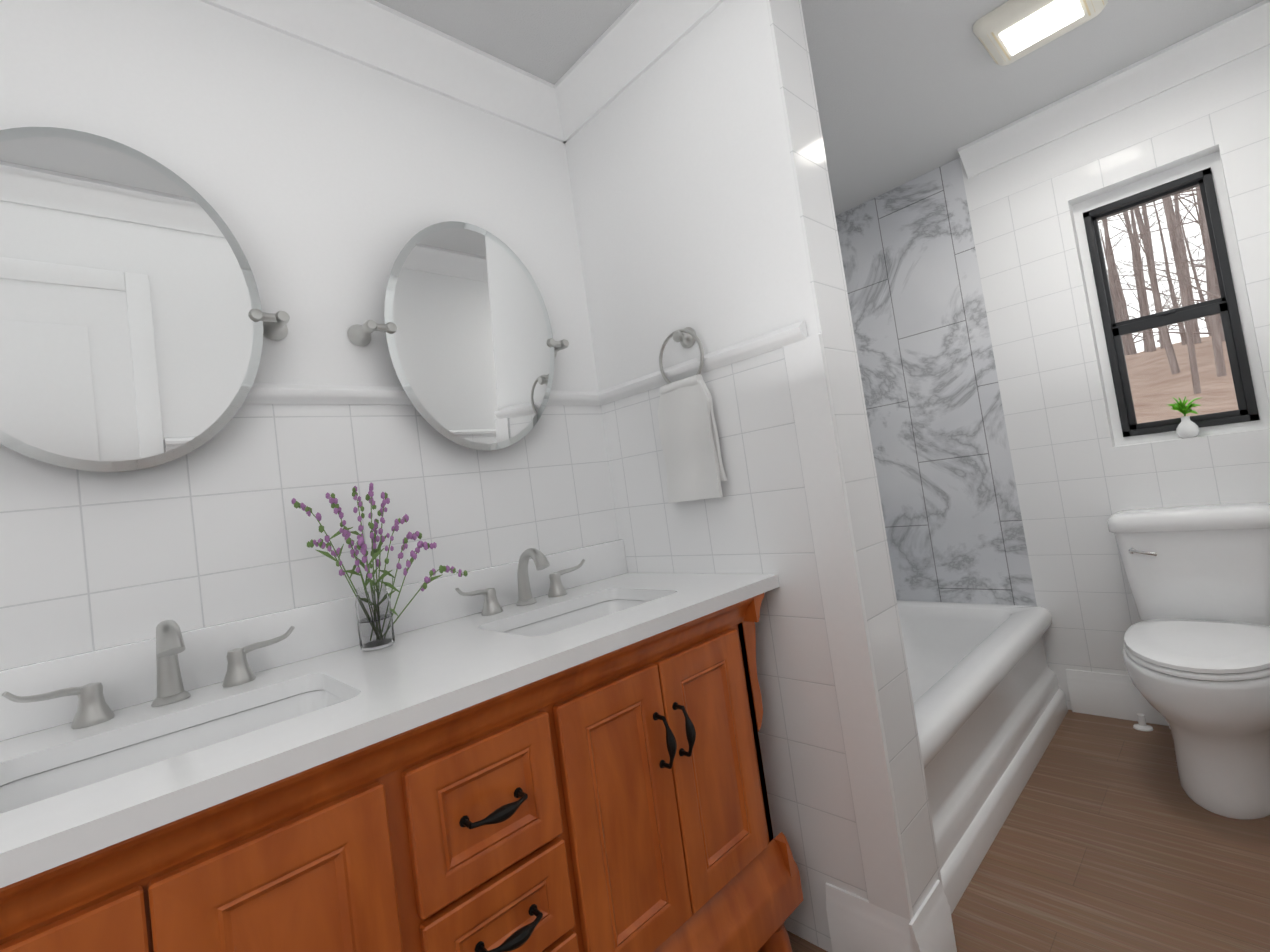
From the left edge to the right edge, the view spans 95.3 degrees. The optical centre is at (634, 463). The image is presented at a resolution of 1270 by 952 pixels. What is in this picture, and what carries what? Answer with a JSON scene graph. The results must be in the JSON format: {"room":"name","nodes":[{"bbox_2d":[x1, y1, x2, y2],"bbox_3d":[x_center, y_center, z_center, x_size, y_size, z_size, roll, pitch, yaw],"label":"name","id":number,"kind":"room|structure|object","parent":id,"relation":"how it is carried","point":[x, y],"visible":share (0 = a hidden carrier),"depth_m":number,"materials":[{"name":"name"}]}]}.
{"room":"bathroom","nodes":[
{"label":"bathroom","id":0,"kind":"room"},
{"bbox_2d":[0,0,618,670],"bbox_3d":[-0.265,0.061,1.760,4.061,2.440,0.128,-5,-4,-44],"label":"wall","id":1,"kind":"structure","parent":0,"point":[326,184],"depth_m":1.28,"materials":[{"name":"white paint"}]},
{"bbox_2d":[0,127,289,471],"bbox_3d":[-0.952,-0.280,1.036,0.602,0.599,0.093,-5,-4,-44],"label":"mirror","id":2,"kind":"object","parent":1,"relation":"attached to","point":[136,323],"visible":1,"depth_m":1.02,"materials":[{"name":"silver metal"}]},
{"bbox_2d":[0,539,627,738],"bbox_3d":[-0.591,0.344,1.299,1.538,0.106,0.020,-5,-4,-44],"label":"backsplash","id":3,"kind":"structure","parent":1,"relation":"attached to","point":[331,625],"depth_m":1.19,"materials":[{"name":"white stone"}]},
{"bbox_2d":[199,0,578,142],"bbox_3d":[-0.972,-1.049,1.158,2.117,0.108,0.092,-5,-4,-44],"label":"crown molding","id":4,"kind":"structure","parent":1,"relation":"attached to","point":[370,33],"depth_m":1.53,"materials":[{"name":"white paint"}]},
{"bbox_2d":[243,383,598,404],"bbox_3d":[-0.866,-0.139,1.133,2.117,0.044,0.034,-5,-4,-44],"label":"trim","id":5,"kind":"structure","parent":1,"relation":"attached to","point":[264,393],"depth_m":1.32,"materials":[{"name":"white tile"}]},
{"bbox_2d":[348,221,568,450],"bbox_3d":[-0.428,-0.328,1.535,0.602,0.599,0.093,-5,-4,-44],"label":"mirror","id":6,"kind":"object","parent":1,"relation":"attached to","point":[474,347],"visible":1,"depth_m":1.49,"materials":[{"name":"silver metal"}]},
{"bbox_2d":[565,0,942,951],"bbox_3d":[0.242,-0.016,1.630,0.177,2.440,0.784,-5,-4,-44],"label":"wall","id":7,"kind":"structure","parent":0,"point":[701,184],"depth_m":1.42,"materials":[{"name":"white paint"}]},
{"bbox_2d":[555,0,723,130],"bbox_3d":[0.070,-1.176,1.533,0.105,0.108,0.756,-5,-4,-44],"label":"crown molding","id":8,"kind":"structure","parent":7,"relation":"attached to","point":[636,39],"depth_m":1.63,"materials":[{"name":"white paint"}]},
{"bbox_2d":[658,327,726,502],"bbox_3d":[0.141,-0.136,1.568,0.064,0.471,0.192,-5,-4,-44],"label":"towel ring","id":9,"kind":"object","parent":7,"relation":"attached to","point":[689,438],"visible":1,"depth_m":1.54,"materials":[{"name":"white fabric"}]},
{"bbox_2d":[599,321,807,404],"bbox_3d":[0.149,-0.259,1.568,0.030,0.044,0.691,-5,-4,-44],"label":"trim","id":10,"kind":"structure","parent":7,"relation":"attached to","point":[796,332],"depth_m":1.50,"materials":[{"name":"white tile"}]},
{"bbox_2d":[375,0,1263,215],"bbox_3d":[0.195,-1.297,1.147,4.061,0.060,1.994,-5,-4,-44],"label":"ceiling","id":11,"kind":"structure","parent":0,"point":[906,91],"depth_m":1.93,"materials":[{"name":"white paint"}]},
{"bbox_2d":[972,0,1107,65],"bbox_3d":[1.242,-1.361,1.775,0.294,0.040,0.300,-5,-4,-44],"label":"ceiling fan light","id":12,"kind":"object","parent":11,"relation":"attached to","point":[1009,32],"visible":0.98,"depth_m":1.77,"materials":[{"name":"beige plastic"}]},
{"bbox_2d":[787,710,1269,951],"bbox_3d":[0.539,1.176,1.023,4.061,0.060,1.994,-5,-4,-44],"label":"floor","id":13,"kind":"structure","parent":0,"point":[1111,836],"depth_m":1.54,"materials":[{"name":"brown wood"}]},
{"bbox_2d":[0,583,802,951],"bbox_3d":[-0.347,0.825,1.049,1.476,0.879,0.582,-5,-4,-44],"label":"bathroom vanity","id":14,"kind":"object","parent":13,"relation":"on","point":[534,751],"depth_m":0.89,"materials":[{"name":"brown wood"}]},
{"bbox_2d":[0,571,778,870],"bbox_3d":[-0.395,0.375,1.096,1.538,0.030,0.571,-5,-4,-44],"label":"countertop","id":15,"kind":"structure","parent":14,"relation":"on","point":[435,665],"depth_m":0.91,"materials":[{"name":"white stone"}]},
{"bbox_2d":[0,620,299,730],"bbox_3d":[-0.785,0.336,0.976,0.388,0.143,0.141,-5,-4,-44],"label":"faucet","id":16,"kind":"object","parent":15,"relation":"on","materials":[{"name":"silver metal"}]},
{"bbox_2d":[0,683,343,806],"bbox_3d":[-0.632,0.485,0.830,0.440,0.172,0.294,-5,-4,-44],"label":"sink","id":17,"kind":"object","parent":15,"relation":"in","point":[19,783],"depth_m":0.91,"materials":[{"name":"white ceramic"}]},
{"bbox_2d":[292,483,467,650],"bbox_3d":[-0.534,0.212,1.244,0.317,0.346,0.098,-5,-4,-44],"label":"flower vase","id":18,"kind":"object","parent":15,"relation":"on","point":[374,615],"visible":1,"depth_m":1.20,"materials":[{"name":"clear glass"}]},
{"bbox_2d":[448,548,587,614],"bbox_3d":[-0.263,0.288,1.474,0.388,0.143,0.141,-5,-4,-44],"label":"faucet","id":19,"kind":"object","parent":15,"relation":"on","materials":[{"name":"silver metal"}]},
{"bbox_2d":[504,595,651,634],"bbox_3d":[-0.110,0.437,1.328,0.440,0.172,0.294,-5,-4,-44],"label":"sink","id":20,"kind":"object","parent":15,"relation":"in","point":[562,616],"depth_m":1.47,"materials":[{"name":"white ceramic"}]},
{"bbox_2d":[897,600,1067,913],"bbox_3d":[0.991,0.921,2.181,1.533,0.434,0.735,-5,-4,-44],"label":"bathtub","id":21,"kind":"object","parent":13,"relation":"on","point":[990,703],"visible":0.31,"depth_m":1.93,"materials":[{"name":"white ceramic"}]},
{"bbox_2d":[1107,502,1269,818],"bbox_3d":[1.813,0.590,1.873,0.732,0.832,0.483,-5,-4,-44],"label":"toilet","id":22,"kind":"object","parent":13,"relation":"on","point":[1196,654],"visible":1,"depth_m":1.81,"materials":[{"name":"white ceramic"}]},
{"bbox_2d":[835,45,1269,709],"bbox_3d":[1.819,-0.194,2.469,0.200,2.440,1.994,-5,-4,-44],"label":"wall","id":23,"kind":"structure","parent":0,"point":[1009,471],"depth_m":2.46,"materials":[{"name":"white ceramic tile"},{"name":"grey-veined marble tile"},{"name":"grout"}]},
{"bbox_2d":[958,0,1269,178],"bbox_3d":[1.759,-1.377,2.206,0.092,0.108,0.936,-5,-4,-44],"label":"crown molding","id":24,"kind":"structure","parent":23,"relation":"attached to","point":[1247,31],"depth_m":2.14,"materials":[{"name":"white paint"}]},
{"bbox_2d":[1066,669,1168,725],"bbox_3d":[2.140,0.888,2.079,0.018,0.172,0.950,-5,-4,-44],"label":"baseboard","id":25,"kind":"structure","parent":23,"relation":"attached to","point":[1093,693],"depth_m":2.32,"materials":[{"name":"white paint"}]},
{"bbox_2d":[1072,151,1269,445],"bbox_3d":[2.022,-0.593,2.209,0.062,1.002,0.430,-5,-4,-44],"label":"window","id":26,"kind":"structure","parent":23,"relation":"in","point":[1231,306],"depth_m":2.17,"materials":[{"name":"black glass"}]},
{"bbox_2d":[1167,397,1201,438],"bbox_3d":[2.038,-0.173,2.137,0.064,0.159,0.098,-5,-4,-44],"label":"vase","id":27,"kind":"object","parent":26,"relation":"on","point":[1187,427],"visible":1,"depth_m":2.13,"materials":[{"name":"white ceramic"}]},
{"label":"outside","id":28,"kind":"structure","parent":0,"visible":0},
{"bbox_2d":[1125,336,1238,423],"bbox_3d":[19.113,-3.485,17.710,45.400,5.699,32.000,-5,-4,-44],"label":"ground","id":29,"kind":"structure","parent":28,"point":[1164,397],"depth_m":10.57,"materials":[{"name":"dead leaves"},{"name":"soil"}]},
{"bbox_2d":[1099,186,1226,393],"bbox_3d":[21.994,-9.819,18.822,43.789,15.949,22.221,-5,-4,-44],"label":"trees","id":30,"kind":"object","parent":29,"relation":"on","point":[1191,328],"depth_m":16.77,"materials":[{"name":"brown plant"}]}
]}

